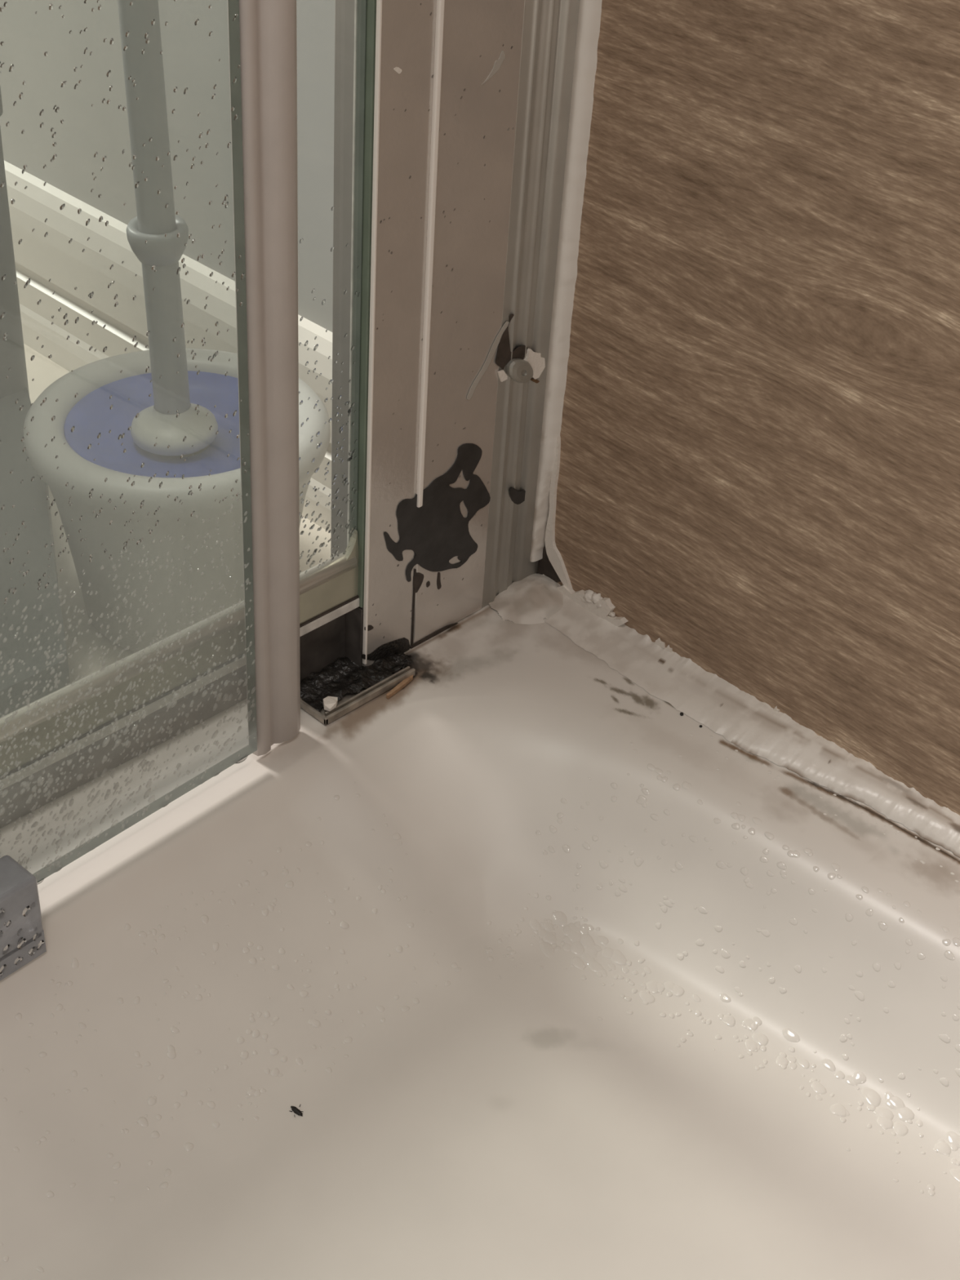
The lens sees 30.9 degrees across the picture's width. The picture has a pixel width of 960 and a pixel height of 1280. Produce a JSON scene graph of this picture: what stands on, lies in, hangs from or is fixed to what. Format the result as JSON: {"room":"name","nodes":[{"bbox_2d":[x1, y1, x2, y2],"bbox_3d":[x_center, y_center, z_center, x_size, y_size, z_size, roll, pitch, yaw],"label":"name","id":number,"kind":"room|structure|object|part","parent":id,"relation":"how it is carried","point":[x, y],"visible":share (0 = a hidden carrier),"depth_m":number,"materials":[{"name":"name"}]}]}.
{"room":"shower stall","nodes":[
{"label":"shower stall","id":0,"kind":"room"},
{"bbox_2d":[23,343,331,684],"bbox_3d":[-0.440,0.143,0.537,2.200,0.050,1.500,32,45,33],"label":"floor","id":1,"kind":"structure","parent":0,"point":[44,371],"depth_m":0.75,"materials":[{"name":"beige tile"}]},
{"bbox_2d":[0,86,70,717],"bbox_3d":[-0.275,-0.080,0.654,0.317,0.190,0.340,32,45,33],"label":"pedestal","id":2,"kind":"object","parent":1,"relation":"on","point":[27,495],"visible":0.73,"depth_m":0.67,"materials":[{"name":"grey ceramic"}]},
{"bbox_3d":[-0.333,-0.192,0.648,0.139,0.010,0.340,32,45,33],"label":"lid","id":3,"kind":"part","parent":2,"relation":"part of","materials":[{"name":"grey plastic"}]},
{"bbox_2d":[23,348,330,652],"bbox_3d":[-0.122,-0.053,0.715,0.120,0.092,0.120,32,45,33],"label":"toilet brush holder","id":4,"kind":"object","parent":1,"relation":"on","point":[91,414],"visible":0.59,"depth_m":0.68,"materials":[{"name":"grey plastic"}]},
{"bbox_2d":[116,0,217,457],"bbox_3d":[-0.118,-0.183,0.616,0.054,0.386,0.054,32,46,33],"label":"toilet brush","id":5,"kind":"object","parent":4,"relation":"in","point":[147,115],"visible":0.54,"depth_m":0.64,"materials":[{"name":"grey plastic"}]},
{"bbox_2d":[0,604,959,1279],"bbox_3d":[0.009,0.255,0.332,0.678,0.062,0.632,32,45,33],"label":"shower tray","id":6,"kind":"object","parent":1,"relation":"on","point":[491,1127],"visible":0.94,"depth_m":0.52,"materials":[{"name":"white ceramic"}]},
{"bbox_2d":[0,0,300,980],"bbox_3d":[-0.209,-0.131,0.217,0.022,0.684,0.521,30,43,31],"label":"sliding door","id":7,"kind":"structure","parent":6,"relation":"on","point":[263,47],"depth_m":0.49,"materials":[{"name":"clear glass"}]},
{"bbox_3d":[-0.221,-0.134,0.211,0.004,0.674,0.500,30,43,31],"label":"glass pane","id":8,"kind":"part","parent":7,"relation":"part of","materials":[{"name":"clear glass"}]},
{"bbox_2d":[0,0,579,828],"bbox_3d":[-0.180,-0.171,0.291,0.024,0.663,0.612,32,45,33],"label":"shower frame","id":9,"kind":"object","parent":6,"relation":"on","point":[451,117],"visible":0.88,"depth_m":0.55,"materials":[{"name":"white metal"}]},
{"bbox_3d":[-0.247,0.106,0.450,0.005,0.014,0.494,32,45,33],"label":"sill","id":10,"kind":"part","parent":9,"relation":"part of","materials":[{"name":"white metal"}]},
{"bbox_3d":[-0.225,0.082,0.434,0.003,0.018,0.524,32,45,33],"label":"rail","id":11,"kind":"part","parent":9,"relation":"part of","materials":[{"name":"white metal"}]},
{"bbox_3d":[-0.208,-0.173,0.248,0.003,0.614,0.523,32,45,33],"label":"glass panel","id":12,"kind":"part","parent":9,"relation":"part of","materials":[{"name":"clear glass"}]},
{"bbox_3d":[-0.007,-0.270,0.438,0.017,0.659,0.059,32,45,33],"label":"corner post","id":13,"kind":"part","parent":9,"relation":"part of","materials":[{"name":"white metal"}]},
{"bbox_2d":[508,487,525,504],"bbox_3d":[0.014,-0.053,0.629,0.001,0.009,0.011,32,45,33],"label":"stain","id":14,"kind":"object","parent":9,"relation":"attached to","point":[517,495],"depth_m":0.63,"materials":[{"name":"black"}]},
{"bbox_2d":[530,377,539,382],"bbox_3d":[0.019,-0.090,0.604,0.001,0.002,0.004,32,45,33],"label":"stain","id":15,"kind":"object","parent":9,"relation":"on","point":[532,380],"depth_m":0.60,"materials":[{"name":"brown"}]},
{"bbox_2d":[289,1104,302,1117],"bbox_3d":[-0.053,0.136,0.502,0.004,0.001,0.004,-10,38,-18],"label":"insect","id":16,"kind":"object","parent":6,"relation":"on","point":[295,1109],"visible":1,"depth_m":0.50,"materials":[{"name":"black"}]},
{"bbox_2d":[299,606,415,724],"bbox_3d":[-0.048,0.004,0.598,0.030,0.026,0.056,32,45,33],"label":"guide","id":17,"kind":"object","parent":6,"relation":"on","point":[331,654],"visible":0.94,"depth_m":0.60,"materials":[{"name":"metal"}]},
{"bbox_3d":[-0.060,0.004,0.597,0.001,0.026,0.038,32,45,33],"label":"plate","id":18,"kind":"part","parent":17,"relation":"part of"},
{"bbox_2d":[323,696,337,711],"bbox_3d":[-0.051,0.021,0.589,0.005,0.002,0.006,1,36,-3],"label":"flake","id":19,"kind":"object","parent":17,"relation":"in","point":[330,703],"visible":1,"depth_m":0.59,"materials":[{"name":"beige"}]},
{"bbox_3d":[-0.043,0.017,0.603,0.016,0.001,0.040,32,45,33],"label":"plate","id":20,"kind":"part","parent":17,"relation":"part of","materials":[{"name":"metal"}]},
{"bbox_3d":[-0.047,-0.003,0.608,0.015,0.026,0.001,32,45,33],"label":"plate","id":21,"kind":"part","parent":17,"relation":"part of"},
{"bbox_3d":[-0.047,0.011,0.607,0.026,0.003,0.044,32,45,33],"label":"mould","id":22,"kind":"part","parent":17,"relation":"part of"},
{"bbox_2d":[386,675,413,698],"bbox_3d":[-0.027,0.016,0.605,0.002,0.001,0.016,23,40,24],"label":"wood splinter","id":23,"kind":"object","parent":6,"relation":"on","point":[404,682],"visible":1,"depth_m":0.60,"materials":[{"name":"brown wood"}]},
{"bbox_2d":[0,733,959,1272],"bbox_3d":[-0.008,0.106,0.517,0.384,0.038,0.191,-2,37,-8],"label":"water droplets","id":24,"kind":"object","parent":6,"relation":"on","point":[574,933],"visible":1,"depth_m":0.54,"materials":[{"name":"white"}]},
{"bbox_2d":[543,582,959,857],"bbox_3d":[0.240,0.120,0.484,0.632,0.015,0.021,32,45,33],"label":"bead","id":25,"kind":"object","parent":6,"relation":"on","point":[588,619],"visible":1,"depth_m":0.60,"materials":[{"name":"beige"}]},
{"bbox_2d":[0,0,959,815],"bbox_3d":[-0.046,-0.473,0.688,2.050,0.810,0.288,32,45,33],"label":"wall","id":26,"kind":"structure","parent":0,"point":[759,474],"depth_m":0.55,"materials":[{"name":"brown wood"}]},
{"bbox_2d":[4,160,332,533],"bbox_3d":[-0.429,-0.318,1.049,1.252,0.090,0.014,32,45,33],"label":"baseboard","id":27,"kind":"structure","parent":26,"relation":"attached to","point":[41,259],"depth_m":0.85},
{"bbox_2d":[488,0,601,624],"bbox_3d":[0.038,-0.275,0.456,0.028,0.666,0.029,32,45,33],"label":"bead","id":28,"kind":"object","parent":26,"relation":"attached to","point":[533,598],"visible":1,"depth_m":0.60,"materials":[{"name":"white"}]}
]}

